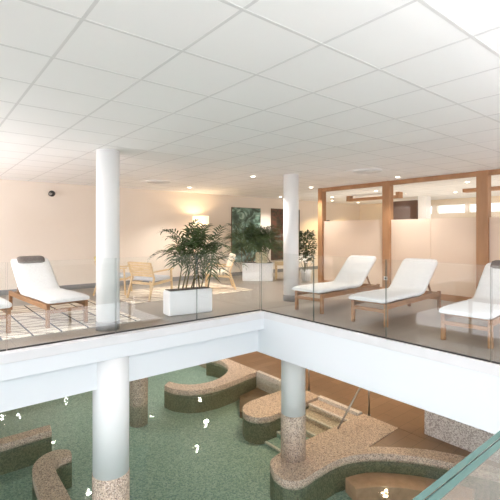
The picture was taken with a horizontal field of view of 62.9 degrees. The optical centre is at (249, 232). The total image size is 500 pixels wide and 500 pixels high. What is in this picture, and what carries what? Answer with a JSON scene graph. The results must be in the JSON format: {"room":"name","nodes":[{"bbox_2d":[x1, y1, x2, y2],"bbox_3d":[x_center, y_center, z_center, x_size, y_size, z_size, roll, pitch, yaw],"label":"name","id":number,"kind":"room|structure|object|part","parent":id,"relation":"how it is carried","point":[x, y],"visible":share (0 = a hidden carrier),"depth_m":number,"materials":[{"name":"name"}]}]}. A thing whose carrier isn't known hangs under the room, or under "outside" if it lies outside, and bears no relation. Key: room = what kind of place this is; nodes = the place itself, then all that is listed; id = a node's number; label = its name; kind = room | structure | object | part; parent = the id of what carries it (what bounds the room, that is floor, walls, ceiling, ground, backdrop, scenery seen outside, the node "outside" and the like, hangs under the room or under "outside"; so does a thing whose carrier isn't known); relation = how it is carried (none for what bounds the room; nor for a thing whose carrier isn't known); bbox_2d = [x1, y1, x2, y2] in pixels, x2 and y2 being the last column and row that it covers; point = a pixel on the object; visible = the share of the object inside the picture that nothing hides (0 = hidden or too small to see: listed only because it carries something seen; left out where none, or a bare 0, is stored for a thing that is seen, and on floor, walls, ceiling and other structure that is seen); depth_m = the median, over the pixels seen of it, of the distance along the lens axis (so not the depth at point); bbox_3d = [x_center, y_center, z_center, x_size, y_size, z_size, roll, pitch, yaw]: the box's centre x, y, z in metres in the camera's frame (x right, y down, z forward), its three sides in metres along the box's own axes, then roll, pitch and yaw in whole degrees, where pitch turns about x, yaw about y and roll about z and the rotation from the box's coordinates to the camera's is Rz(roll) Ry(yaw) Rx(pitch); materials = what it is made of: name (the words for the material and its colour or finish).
{"room":"spa","nodes":[
{"label":"spa","id":0,"kind":"room"},
{"bbox_2d":[0,365,351,499],"bbox_3d":[-1.919,4.860,2.435,16.100,0.100,20.200,0,0,-39],"label":"pool water","id":1,"kind":"structure","parent":0,"point":[206,455],"depth_m":9.06,"materials":[{"name":"green liquid"}]},
{"bbox_2d":[0,425,51,475],"bbox_3d":[-8.203,4.505,5.532,10.253,0.610,0.380,0,0,-40],"label":"ledge","id":2,"kind":"object","parent":1,"relation":"on","point":[21,450],"visible":0.96,"depth_m":8.37,"materials":[{"name":"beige stone"}]},
{"bbox_2d":[32,449,71,499],"bbox_3d":[-3.294,4.505,6.858,0.660,0.610,2.279,0,0,-27],"label":"ledge","id":3,"kind":"object","parent":1,"relation":"on","point":[52,472],"visible":1,"depth_m":7.18,"materials":[{"name":"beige stone"}]},
{"bbox_2d":[92,356,129,499],"bbox_3d":[-1.875,3.225,5.515,0.482,3.170,0.482,0,0,-39],"label":"round column","id":4,"kind":"structure","parent":1,"relation":"on","point":[110,401],"depth_m":5.31,"materials":[{"name":"white paint"}]},
{"bbox_2d":[130,377,147,427],"bbox_3d":[-2.801,3.325,10.294,0.442,2.970,0.442,0,0,-39],"label":"round column","id":5,"kind":"structure","parent":1,"relation":"on","point":[138,388],"depth_m":10.10,"materials":[{"name":"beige stone"}]},
{"bbox_2d":[164,358,256,412],"bbox_3d":[-1.418,4.505,12.269,2.760,0.610,2.386,0,0,-39],"label":"rim","id":6,"kind":"object","parent":1,"relation":"on","point":[235,379],"visible":0.89,"depth_m":11.27,"materials":[{"name":"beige stone"}]},
{"bbox_2d":[240,388,269,418],"bbox_3d":[0.118,4.725,11.246,1.390,0.170,1.388,0,0,-39],"label":"bench","id":7,"kind":"object","parent":1,"relation":"on","point":[256,393],"visible":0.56,"depth_m":11.56,"materials":[{"name":"brown tile"}]},
{"bbox_2d":[256,371,280,393],"bbox_3d":[0.698,4.487,11.745,0.119,0.645,1.470,0,0,-39],"label":"kerb","id":8,"kind":"object","parent":1,"relation":"on","point":[268,383],"visible":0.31,"depth_m":11.88,"materials":[{"name":"stone"}]},
{"bbox_2d":[243,390,318,443],"bbox_3d":[0.702,4.505,10.162,2.135,0.610,0.970,0,0,-39],"label":"ledge","id":9,"kind":"object","parent":1,"relation":"on","point":[262,415],"visible":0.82,"depth_m":9.48,"materials":[{"name":"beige stone"}]},
{"bbox_2d":[307,369,310,390],"bbox_3d":[1.301,3.715,10.538,0.118,0.970,1.502,0,0,42],"label":"handrail","id":10,"kind":"object","parent":9,"relation":"on","point":[308,369],"visible":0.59,"depth_m":10.83,"materials":[{"name":"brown wood"}]},
{"bbox_3d":[1.562,3.725,10.843,0.040,0.950,0.040,0,0,-39],"label":"post","id":11,"kind":"part","parent":10,"relation":"part of","materials":[{"name":"brown metal"}]},
{"bbox_2d":[265,400,355,452],"bbox_3d":[1.424,4.527,9.325,1.812,0.566,1.240,0,0,-39],"label":"steps","id":12,"kind":"structure","parent":1,"relation":"on","point":[321,416],"depth_m":9.50,"materials":[{"name":"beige stone"}]},
{"bbox_2d":[318,395,361,415],"bbox_3d":[2.166,4.487,9.943,0.119,0.645,1.260,0,0,-39],"label":"kerb","id":13,"kind":"object","parent":1,"relation":"on","point":[353,411],"visible":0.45,"depth_m":9.89,"materials":[{"name":"stone"}]},
{"bbox_2d":[270,414,499,499],"bbox_3d":[2.960,4.505,6.733,3.445,0.610,4.700,0,0,-39],"label":"ledge","id":14,"kind":"object","parent":1,"relation":"on","point":[333,455],"visible":0.88,"depth_m":7.63,"materials":[{"name":"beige stone"}]},
{"bbox_2d":[281,360,305,462],"bbox_3d":[0.811,3.120,7.665,0.468,2.160,0.468,0,0,-39],"label":"round column","id":15,"kind":"structure","parent":14,"relation":"on","point":[293,414],"depth_m":7.46,"materials":[{"name":"white paint"}]},
{"bbox_2d":[345,472,473,499],"bbox_3d":[2.857,4.675,7.357,2.222,0.270,0.650,0,0,12],"label":"bench","id":16,"kind":"object","parent":1,"relation":"on","point":[363,486],"visible":0.88,"depth_m":7.30,"materials":[{"name":"beige stone"}]},
{"bbox_2d":[0,179,359,289],"bbox_3d":[-4.117,0.133,9.803,22.000,2.535,0.200,0,0,-39],"label":"wall","id":17,"kind":"structure","parent":0,"point":[61,228],"depth_m":10.35,"materials":[{"name":"beige paint"}]},
{"bbox_2d":[48,190,54,196],"bbox_3d":[-4.491,-0.880,9.243,0.147,0.140,0.195,0,0,-39],"label":"wall speaker","id":18,"kind":"object","parent":17,"relation":"attached to","point":[51,193],"visible":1,"depth_m":9.18,"materials":[{"name":"black plastic"}]},
{"bbox_2d":[0,266,317,295],"bbox_3d":[-4.047,1.285,9.717,22.000,0.110,0.020,0,0,-39],"label":"baseboard","id":19,"kind":"structure","parent":17,"relation":"attached to","point":[90,285],"depth_m":10.37,"materials":[{"name":"grey"}]},
{"bbox_2d":[231,207,260,261],"bbox_3d":[-0.114,0.070,12.901,1.160,1.700,0.048,0,0,-39],"label":"painting","id":20,"kind":"object","parent":17,"relation":"attached to","point":[238,214],"visible":0.48,"depth_m":12.80,"materials":[{"name":"green"}]},
{"bbox_2d":[271,208,299,259],"bbox_3d":[1.223,0.060,13.991,1.330,1.720,0.048,0,0,-39],"label":"painting","id":21,"kind":"object","parent":17,"relation":"attached to","point":[276,214],"visible":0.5,"depth_m":13.72,"materials":[{"name":"brown"}]},
{"bbox_3d":[1.222,0.060,13.992,1.330,1.720,0.043,0,0,-39],"label":"stretcher frame","id":22,"kind":"part","parent":21,"relation":"part of","materials":[{"name":"brown wood"}]},
{"bbox_2d":[0,0,499,204],"bbox_3d":[1.347,-1.210,3.096,22.000,0.150,17.100,0,0,-39],"label":"ceiling","id":23,"kind":"structure","parent":0,"point":[247,42],"depth_m":3.27,"materials":[{"name":"white tile"}]},
{"bbox_2d":[141,179,176,183],"bbox_3d":[-2.025,-1.116,9.056,0.580,0.032,0.580,0,0,-39],"label":"ceiling vent","id":24,"kind":"object","parent":23,"relation":"in","point":[156,181],"visible":1,"depth_m":8.92,"materials":[{"name":"white metal"}]},
{"bbox_2d":[0,0,499,204],"bbox_3d":[1.347,-1.139,3.096,22.000,0.011,17.100,0,0,-39],"label":"ceiling grid","id":25,"kind":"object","parent":23,"relation":"attached to","point":[83,18],"depth_m":3.46,"materials":[{"name":"silver metal"}]},
{"bbox_2d":[345,167,389,173],"bbox_3d":[2.151,-1.116,7.492,0.580,0.032,0.580,0,0,-39],"label":"ceiling vent","id":26,"kind":"object","parent":23,"relation":"in","point":[370,170],"visible":1,"depth_m":7.41,"materials":[{"name":"white metal"}]},
{"bbox_2d":[346,192,402,201],"bbox_3d":[3.656,-1.052,12.136,0.200,0.165,1.800,0,0,-39],"label":"ceiling beam","id":27,"kind":"structure","parent":23,"relation":"attached to","point":[398,194],"depth_m":12.12,"materials":[{"name":"brown wood"}]},
{"bbox_2d":[462,186,499,192],"bbox_3d":[6.809,-1.087,9.256,0.250,0.085,3.750,0,0,-39],"label":"ceiling beam","id":28,"kind":"structure","parent":23,"relation":"attached to","point":[496,188],"depth_m":10.42,"materials":[{"name":"brown wood"}]},
{"bbox_2d":[0,269,499,364],"bbox_3d":[1.347,1.370,3.096,22.000,0.060,17.100,0,0,-39],"label":"floor","id":29,"kind":"structure","parent":0,"point":[420,322],"depth_m":6.60,"materials":[{"name":"beige tile"}]},
{"bbox_2d":[7,258,114,349],"bbox_3d":[-2.278,0.850,5.045,1.246,1.020,0.024,0,0,-39],"label":"glass panel","id":30,"kind":"object","parent":29,"relation":"on","point":[103,258],"visible":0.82,"depth_m":4.82,"materials":[{"name":"grey"}]},
{"bbox_2d":[0,299,141,340],"bbox_3d":[-3.696,1.334,6.167,3.260,0.012,2.470,0,0,-39],"label":"rug","id":31,"kind":"object","parent":29,"relation":"on","point":[27,320],"visible":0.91,"depth_m":6.17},
{"bbox_2d":[0,297,11,332],"bbox_3d":[-3.976,0.887,5.868,0.604,0.882,2.005,0,0,-42],"label":"sun lounger","id":32,"kind":"object","parent":31,"relation":"on","point":[3,303],"visible":0.88,"depth_m":5.37,"materials":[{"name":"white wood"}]},
{"bbox_3d":[-3.935,0.722,5.823,0.604,0.552,1.883,0,0,-42],"label":"mattress","id":33,"kind":"part","parent":32,"relation":"part of","materials":[{"name":"white fabric"}]},
{"bbox_3d":[-3.188,1.163,5.392,0.050,0.330,0.050,0,0,-42],"label":"leg","id":34,"kind":"part","parent":32,"relation":"part of","materials":[{"name":"brown wood"}]},
{"bbox_2d":[9,256,89,328],"bbox_3d":[-3.236,0.867,6.494,0.604,0.922,2.005,0,0,-44],"label":"sun lounger","id":35,"kind":"object","parent":31,"relation":"on","point":[37,283],"visible":0.98,"depth_m":6.60,"materials":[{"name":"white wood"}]},
{"bbox_3d":[-4.107,1.163,7.011,0.050,0.330,0.050,0,0,-44],"label":"leg","id":36,"kind":"part","parent":35,"relation":"part of","materials":[{"name":"brown wood"}]},
{"bbox_3d":[-3.459,1.043,6.344,0.034,0.075,1.860,0,0,-44],"label":"rail","id":37,"kind":"part","parent":35,"relation":"part of","materials":[{"name":"brown wood"}]},
{"bbox_3d":[-2.811,1.163,5.677,0.050,0.330,0.050,0,0,-44],"label":"leg","id":38,"kind":"part","parent":35,"relation":"part of","materials":[{"name":"brown wood"}]},
{"bbox_3d":[-3.193,0.722,6.450,0.604,0.552,1.883,0,0,-44],"label":"mattress","id":39,"kind":"part","parent":35,"relation":"part of","materials":[{"name":"white fabric"}]},
{"bbox_3d":[-2.621,1.108,5.862,0.500,0.050,0.030,0,0,-44],"label":"cross rail","id":40,"kind":"part","parent":35,"relation":"part of","materials":[{"name":"brown wood"}]},
{"bbox_3d":[-2.431,1.163,6.046,0.050,0.330,0.050,0,0,-44],"label":"leg","id":41,"kind":"part","parent":35,"relation":"part of","materials":[{"name":"brown wood"}]},
{"bbox_2d":[96,149,119,331],"bbox_3d":[-1.978,0.102,5.689,0.322,2.475,0.322,0,0,-39],"label":"round column","id":42,"kind":"structure","parent":29,"relation":"on","point":[107,160],"depth_m":5.56,"materials":[{"name":"white paint"}]},
{"bbox_2d":[116,255,196,332],"bbox_3d":[-1.301,0.850,5.840,1.246,1.020,0.024,0,0,-39],"label":"glass panel","id":43,"kind":"object","parent":29,"relation":"on","point":[178,255],"visible":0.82,"depth_m":6.02,"materials":[{"name":"grey"}]},
{"bbox_2d":[120,283,251,303],"bbox_3d":[-1.615,1.334,9.249,2.940,0.012,1.720,0,0,-39],"label":"rug","id":44,"kind":"object","parent":29,"relation":"on","point":[139,295],"visible":0.69,"depth_m":9.04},
{"bbox_2d":[93,256,132,295],"bbox_3d":[-2.967,0.909,8.885,0.705,0.828,0.655,0,0,-4],"label":"armchair","id":45,"kind":"object","parent":44,"relation":"on","point":[124,276],"visible":0.36,"depth_m":8.59,"materials":[{"name":"brown wood"}]},
{"bbox_3d":[-2.639,1.040,8.608,0.064,0.561,0.040,0,0,-4],"label":"leg","id":46,"kind":"part","parent":45,"relation":"part of","materials":[{"name":"brown wood"}]},
{"bbox_2d":[120,272,130,277],"bbox_3d":[-2.905,0.935,8.890,0.520,0.080,0.540,0,0,-4],"label":"seat cushion","id":47,"kind":"object","parent":45,"relation":"on","point":[127,275],"depth_m":8.83,"materials":[{"name":"white fabric"}]},
{"bbox_2d":[126,262,173,300],"bbox_3d":[-2.046,0.956,8.384,0.655,0.735,0.705,0,0,31],"label":"armchair","id":48,"kind":"object","parent":44,"relation":"on","point":[140,276],"visible":0.94,"depth_m":8.22,"materials":[{"name":"brown wood"}]},
{"bbox_3d":[-2.441,0.960,8.308,0.040,0.727,0.169,0,0,31],"label":"leg","id":49,"kind":"part","parent":48,"relation":"part of","materials":[{"name":"brown wood"}]},
{"bbox_3d":[-2.158,1.020,8.197,0.600,0.050,0.030,0,0,31],"label":"cross rail","id":50,"kind":"part","parent":48,"relation":"part of","materials":[{"name":"brown wood"}]},
{"bbox_3d":[-1.926,0.960,8.000,0.040,0.727,0.169,0,0,31],"label":"leg","id":51,"kind":"part","parent":48,"relation":"part of","materials":[{"name":"brown wood"}]},
{"bbox_2d":[134,274,169,280],"bbox_3d":[-2.014,0.935,8.437,0.540,0.080,0.520,0,0,31],"label":"seat cushion","id":52,"kind":"object","parent":48,"relation":"on","point":[137,277],"depth_m":8.27,"materials":[{"name":"white fabric"}]},
{"bbox_3d":[-1.767,1.000,8.267,0.030,0.089,0.523,0,0,31],"label":"rail","id":53,"kind":"part","parent":48,"relation":"part of","materials":[{"name":"brown wood"}]},
{"bbox_3d":[-1.762,0.767,8.275,0.055,0.062,0.601,0,0,31],"label":"armrest","id":54,"kind":"part","parent":48,"relation":"part of","materials":[{"name":"brown wood"}]},
{"bbox_3d":[-1.631,1.040,8.494,0.040,0.561,0.064,0,0,31],"label":"leg","id":55,"kind":"part","parent":48,"relation":"part of","materials":[{"name":"brown wood"}]},
{"bbox_2d":[205,253,236,289],"bbox_3d":[-0.707,0.909,9.638,0.705,0.828,0.655,0,0,-9],"label":"armchair","id":56,"kind":"object","parent":44,"relation":"on","point":[229,265],"visible":0.72,"depth_m":9.39,"materials":[{"name":"brown wood"}]},
{"bbox_2d":[206,269,228,274],"bbox_3d":[-0.769,0.935,9.628,0.520,0.080,0.540,0,0,-9],"label":"seat cushion","id":57,"kind":"object","parent":56,"relation":"on","point":[221,272],"depth_m":9.39,"materials":[{"name":"white fabric"}]},
{"bbox_3d":[-0.701,1.000,9.335,0.523,0.089,0.030,0,0,-9],"label":"rail","id":58,"kind":"part","parent":56,"relation":"part of","materials":[{"name":"brown wood"}]},
{"bbox_2d":[225,253,235,270],"bbox_3d":[-0.463,0.700,9.678,0.090,0.420,0.520,18,-3,-9],"label":"cushion","id":59,"kind":"object","parent":56,"relation":"on","point":[229,263],"depth_m":9.44,"materials":[{"name":"white fabric"}]},
{"bbox_3d":[-0.395,0.960,9.384,0.169,0.727,0.040,0,0,-9],"label":"leg","id":60,"kind":"part","parent":56,"relation":"part of","materials":[{"name":"brown wood"}]},
{"bbox_2d":[147,218,247,315],"bbox_3d":[-0.924,0.550,6.954,1.670,1.580,1.105,0,0,-33],"label":"planter","id":61,"kind":"object","parent":29,"relation":"on","point":[179,301],"visible":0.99,"depth_m":6.73,"materials":[{"name":"white"}]},
{"bbox_3d":[-0.930,0.732,6.854,0.027,0.421,0.102,0,0,-33],"label":"stem","id":62,"kind":"part","parent":61,"relation":"part of","materials":[{"name":"green plant"}]},
{"bbox_3d":[-0.873,0.718,6.906,0.064,0.447,0.027,0,0,-12],"label":"stem","id":63,"kind":"part","parent":61,"relation":"part of","materials":[{"name":"green plant"}]},
{"bbox_2d":[193,216,208,280],"bbox_3d":[-1.379,0.440,11.414,0.450,1.800,0.450,0,0,-39],"label":"floor lamp","id":64,"kind":"object","parent":29,"relation":"on","point":[205,219],"visible":0.73,"depth_m":11.24,"materials":[{"name":"silver metal"}]},
{"bbox_3d":[-1.379,-0.330,11.414,0.450,0.260,0.450,0,0,-39],"label":"lamp shade","id":65,"kind":"part","parent":64,"relation":"part of","materials":[{"name":"beige fabric"}]},
{"bbox_2d":[197,252,259,319],"bbox_3d":[-0.318,0.850,6.642,1.264,1.020,0.024,0,0,-39],"label":"glass panel","id":66,"kind":"object","parent":29,"relation":"on","point":[253,252],"visible":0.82,"depth_m":6.61,"materials":[{"name":"grey"}]},
{"bbox_2d":[216,222,282,280],"bbox_3d":[0.193,0.521,11.810,2.400,1.639,1.745,0,0,6],"label":"planter","id":67,"kind":"object","parent":29,"relation":"on","point":[252,272],"visible":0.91,"depth_m":11.27,"materials":[{"name":"white"}]},
{"bbox_2d":[249,233,274,262],"bbox_3d":[0.350,0.429,11.233,0.749,0.817,0.677,0,0,44],"label":"potted plant","id":68,"kind":"object","parent":29,"relation":"on","point":[258,257],"visible":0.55,"depth_m":11.20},
{"bbox_3d":[0.321,0.688,11.290,0.320,0.300,0.180,0,0,6],"label":"pot","id":69,"kind":"part","parent":68,"relation":"part of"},
{"bbox_2d":[275,261,282,278],"bbox_3d":[0.957,1.090,11.808,0.480,0.500,0.340,0,0,6],"label":"wooden bench","id":70,"kind":"object","parent":29,"relation":"on","point":[276,262],"visible":0.44,"depth_m":11.68,"materials":[{"name":"brown wood"}]},
{"bbox_3d":[0.957,0.890,11.808,0.480,0.100,0.340,0,0,6],"label":"seat","id":71,"kind":"part","parent":70,"relation":"part of","materials":[{"name":"brown wood"}]},
{"bbox_2d":[261,252,312,321],"bbox_3d":[0.572,0.850,6.580,0.024,1.020,1.186,0,0,-39],"label":"glass panel","id":72,"kind":"object","parent":29,"relation":"on","point":[261,252],"visible":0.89,"depth_m":6.95,"materials":[{"name":"grey"}]},
{"bbox_2d":[283,174,298,301],"bbox_3d":[0.809,0.102,8.063,0.312,2.475,0.312,0,0,-39],"label":"round column","id":73,"kind":"structure","parent":29,"relation":"on","point":[290,181],"depth_m":7.93,"materials":[{"name":"white paint"}]},
{"bbox_2d":[300,269,311,280],"bbox_3d":[1.563,1.190,11.412,0.320,0.300,0.320,0,0,-39],"label":"pot","id":74,"kind":"object","parent":29,"relation":"on","point":[307,272],"depth_m":11.29,"materials":[{"name":"white ceramic"}]},
{"bbox_2d":[299,256,314,276],"bbox_3d":[1.404,0.984,10.882,0.547,0.712,0.521,0,0,-39],"label":"flowers","id":75,"kind":"object","parent":29,"relation":"on","point":[304,259],"visible":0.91,"depth_m":10.85,"materials":[{"name":"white plant"}]},
{"bbox_2d":[299,229,316,280],"bbox_3d":[1.567,0.620,11.407,0.713,1.440,0.709,0,0,-39],"label":"potted shrub","id":76,"kind":"object","parent":29,"relation":"on","point":[308,233],"visible":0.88,"depth_m":11.30,"materials":[{"name":"green plant"}]},
{"bbox_3d":[1.527,0.560,11.401,0.164,1.044,0.238,0,0,-21],"label":"stem","id":77,"kind":"part","parent":76,"relation":"part of","materials":[{"name":"plant"}]},
{"bbox_2d":[292,255,379,313],"bbox_3d":[1.630,0.899,7.528,2.005,0.882,0.604,0,0,-44],"label":"sun lounger","id":78,"kind":"object","parent":29,"relation":"on","point":[353,274],"visible":0.98,"depth_m":7.54,"materials":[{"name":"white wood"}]},
{"bbox_3d":[0.813,1.175,7.104,0.050,0.330,0.050,0,0,-44],"label":"leg","id":79,"kind":"part","parent":78,"relation":"part of","materials":[{"name":"brown wood"}]},
{"bbox_3d":[0.997,1.120,6.914,0.030,0.050,0.500,0,0,-44],"label":"cross rail","id":80,"kind":"part","parent":78,"relation":"part of","materials":[{"name":"brown wood"}]},
{"bbox_3d":[1.182,1.175,6.723,0.050,0.330,0.050,0,0,-44],"label":"leg","id":81,"kind":"part","parent":78,"relation":"part of","materials":[{"name":"brown wood"}]},
{"bbox_3d":[1.586,0.734,7.486,1.883,0.552,0.604,0,0,-44],"label":"mattress","id":82,"kind":"part","parent":78,"relation":"part of","materials":[{"name":"white fabric"}]},
{"bbox_3d":[1.849,1.055,7.372,1.860,0.075,0.034,0,0,-44],"label":"rail","id":83,"kind":"part","parent":78,"relation":"part of","materials":[{"name":"brown wood"}]},
{"bbox_2d":[313,255,385,337],"bbox_3d":[1.337,0.850,5.642,0.024,1.020,1.206,0,0,-39],"label":"glass panel","id":84,"kind":"object","parent":29,"relation":"on","point":[318,255],"visible":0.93,"depth_m":5.29,"materials":[{"name":"grey"}]},
{"bbox_2d":[348,258,440,326],"bbox_3d":[2.378,0.899,6.580,2.005,0.882,0.604,0,0,-44],"label":"sun lounger","id":85,"kind":"object","parent":29,"relation":"on","point":[412,279],"visible":0.96,"depth_m":6.66,"materials":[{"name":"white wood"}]},
{"bbox_3d":[1.557,1.175,6.162,0.050,0.330,0.050,0,0,-44],"label":"leg","id":86,"kind":"part","parent":85,"relation":"part of","materials":[{"name":"brown wood"}]},
{"bbox_3d":[1.740,1.120,5.971,0.030,0.050,0.500,0,0,-44],"label":"cross rail","id":87,"kind":"part","parent":85,"relation":"part of","materials":[{"name":"brown wood"}]},
{"bbox_3d":[1.923,1.175,5.779,0.050,0.330,0.050,0,0,-44],"label":"leg","id":88,"kind":"part","parent":85,"relation":"part of","materials":[{"name":"brown wood"}]},
{"bbox_3d":[2.334,0.734,6.538,1.883,0.552,0.604,0,0,-44],"label":"mattress","id":89,"kind":"part","parent":85,"relation":"part of","materials":[{"name":"white fabric"}]},
{"bbox_3d":[2.595,1.055,6.421,1.860,0.075,0.034,0,0,-44],"label":"rail","id":90,"kind":"part","parent":85,"relation":"part of","materials":[{"name":"brown wood"}]},
{"bbox_3d":[3.268,1.175,7.063,0.050,0.330,0.050,0,0,-44],"label":"leg","id":91,"kind":"part","parent":85,"relation":"part of","materials":[{"name":"brown wood"}]},
{"bbox_2d":[393,200,417,219],"bbox_3d":[5.121,0.150,13.465,0.150,2.380,0.888,0,0,-39],"label":"divider","id":92,"kind":"object","parent":29,"relation":"on","point":[401,209],"visible":0.24,"depth_m":13.38,"materials":[{"name":"brown wood"}]},
{"bbox_2d":[318,169,499,301],"bbox_3d":[4.521,0.103,7.275,0.160,2.474,8.570,0,0,-39],"label":"wall","id":93,"kind":"structure","parent":29,"relation":"on","point":[468,242],"depth_m":8.45,"materials":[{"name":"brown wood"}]},
{"bbox_3d":[1.858,0.103,10.543,0.160,2.474,0.140,0,0,-39],"label":"post","id":94,"kind":"part","parent":93,"relation":"part of","materials":[{"name":"brown wood"}]},
{"bbox_3d":[2.450,0.465,9.813,0.015,1.510,1.740,0,0,-39],"label":"frosted pane","id":95,"kind":"part","parent":93,"relation":"part of","materials":[{"name":"beige glass"}]},
{"bbox_3d":[3.058,0.103,9.070,0.160,2.474,0.180,0,0,-39],"label":"post","id":96,"kind":"part","parent":93,"relation":"part of","materials":[{"name":"brown wood"}]},
{"bbox_3d":[4.521,1.280,7.275,0.120,0.120,8.570,0,0,-39],"label":"rail","id":97,"kind":"part","parent":93,"relation":"part of","materials":[{"name":"brown wood"}]},
{"bbox_3d":[3.395,0.470,8.653,0.015,1.500,0.891,0,0,-39],"label":"frosted pane","id":98,"kind":"part","parent":93,"relation":"part of","materials":[{"name":"beige glass"}]},
{"bbox_3d":[4.521,-1.089,7.275,0.120,0.089,8.570,0,0,-39],"label":"rail","id":99,"kind":"part","parent":93,"relation":"part of","materials":[{"name":"brown wood"}]},
{"bbox_3d":[3.963,0.470,7.956,0.015,1.500,0.891,0,0,-39],"label":"frosted pane","id":100,"kind":"part","parent":93,"relation":"part of","materials":[{"name":"beige glass"}]},
{"bbox_3d":[4.309,0.103,7.535,0.160,2.474,0.200,0,0,-39],"label":"post","id":101,"kind":"part","parent":93,"relation":"part of","materials":[{"name":"brown wood"}]},
{"bbox_3d":[4.656,0.470,7.105,0.015,1.500,0.906,0,0,-39],"label":"frosted pane","id":102,"kind":"part","parent":93,"relation":"part of","materials":[{"name":"beige glass"}]},
{"bbox_2d":[418,196,430,218],"bbox_3d":[5.476,0.102,12.831,0.300,2.475,0.260,0,0,-39],"label":"pier","id":103,"kind":"object","parent":29,"relation":"on","point":[424,202],"visible":0.36,"depth_m":12.73,"materials":[{"name":"white paint"}]},
{"bbox_2d":[386,259,490,361],"bbox_3d":[2.107,0.850,4.696,0.024,1.020,1.206,0,0,-39],"label":"glass panel","id":104,"kind":"object","parent":29,"relation":"on","point":[386,259],"visible":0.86,"depth_m":4.59,"materials":[{"name":"grey"}]},
{"bbox_2d":[439,260,499,348],"bbox_3d":[3.242,0.879,5.520,2.005,0.922,0.604,0,0,-43],"label":"sun lounger","id":105,"kind":"object","parent":29,"relation":"on","point":[478,307],"visible":0.95,"depth_m":5.10,"materials":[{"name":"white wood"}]},
{"bbox_3d":[2.417,1.175,5.109,0.050,0.330,0.050,0,0,-43],"label":"leg","id":106,"kind":"part","parent":105,"relation":"part of","materials":[{"name":"brown wood"}]},
{"bbox_3d":[2.599,1.120,4.916,0.030,0.050,0.500,0,0,-43],"label":"cross rail","id":107,"kind":"part","parent":105,"relation":"part of","materials":[{"name":"brown wood"}]},
{"bbox_3d":[3.198,0.734,5.478,1.883,0.552,0.604,0,0,-43],"label":"mattress","id":108,"kind":"part","parent":105,"relation":"part of","materials":[{"name":"white fabric"}]},
{"bbox_3d":[2.780,1.175,4.723,0.050,0.330,0.050,0,0,-43],"label":"leg","id":109,"kind":"part","parent":105,"relation":"part of","materials":[{"name":"brown wood"}]},
{"bbox_3d":[3.458,1.055,5.359,1.860,0.075,0.034,0,0,-43],"label":"rail","id":110,"kind":"part","parent":105,"relation":"part of","materials":[{"name":"brown wood"}]},
{"bbox_2d":[227,351,499,468],"bbox_3d":[-1.849,4.550,5.911,20.600,0.700,25.500,0,0,-39],"label":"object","id":111,"kind":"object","parent":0,"point":[409,420],"visible":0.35,"depth_m":9.80,"materials":[{"name":"brown wood"}]},
{"bbox_2d":[337,387,370,428],"bbox_3d":[2.433,3.715,9.154,1.483,0.970,0.090,0,0,-39],"label":"handrail","id":112,"kind":"object","parent":111,"relation":"on","point":[354,397],"visible":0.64,"depth_m":9.06,"materials":[{"name":"silver metal"}]},
{"bbox_3d":[2.737,3.725,9.401,0.040,0.950,0.040,0,0,-39],"label":"post","id":113,"kind":"part","parent":112,"relation":"part of","materials":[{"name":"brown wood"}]},
{"bbox_2d":[425,410,499,463],"bbox_3d":[4.955,3.650,7.139,0.300,1.100,3.810,0,0,-39],"label":"parapet","id":114,"kind":"object","parent":111,"relation":"on","point":[461,435],"visible":0.45,"depth_m":8.01,"materials":[{"name":"beige stone"}]},
{"bbox_2d":[360,196,499,219],"bbox_3d":[9.933,0.133,10.092,0.150,2.535,17.100,0,0,-39],"label":"wall","id":115,"kind":"structure","parent":0,"point":[367,211],"depth_m":14.02,"materials":[{"name":"beige paint"}]},
{"bbox_3d":[-0.772,1.590,-1.822,12.500,0.500,12.150,0,0,-39],"label":"floor","id":116,"kind":"structure","parent":0,"visible":0},
{"bbox_2d":[0,311,499,376],"bbox_3d":[-3.069,1.398,1.092,12.620,0.114,5.170,0,0,-39],"label":"trim","id":117,"kind":"structure","parent":116,"relation":"attached to","point":[11,356],"depth_m":5.20,"materials":[{"name":"paint"}]},
{"bbox_2d":[412,431,499,499],"bbox_3d":[0.532,0.840,0.772,3.400,1.000,0.022,0,0,-39],"label":"balustrade","id":118,"kind":"object","parent":116,"relation":"on","point":[441,492],"visible":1,"depth_m":0.58,"materials":[{"name":"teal glass"}]},
{"bbox_3d":[-1.306,1.620,6.353,22.000,0.440,25.500,0,0,-39],"label":"wall slab","id":119,"kind":"structure","parent":0,"visible":0},
{"bbox_2d":[0,318,263,412],"bbox_3d":[-4.751,1.748,3.140,12.600,0.585,0.430,0,0,-39],"label":"balcony edge beam","id":120,"kind":"structure","parent":119,"relation":"attached to","point":[25,383],"depth_m":5.35,"materials":[{"name":"white paint"}]},
{"bbox_2d":[258,319,499,433],"bbox_3d":[1.818,1.755,5.254,0.345,0.600,5.450,0,0,-39],"label":"balcony edge beam","id":121,"kind":"structure","parent":119,"relation":"attached to","point":[469,397],"depth_m":5.03,"materials":[{"name":"white paint"}]}
]}

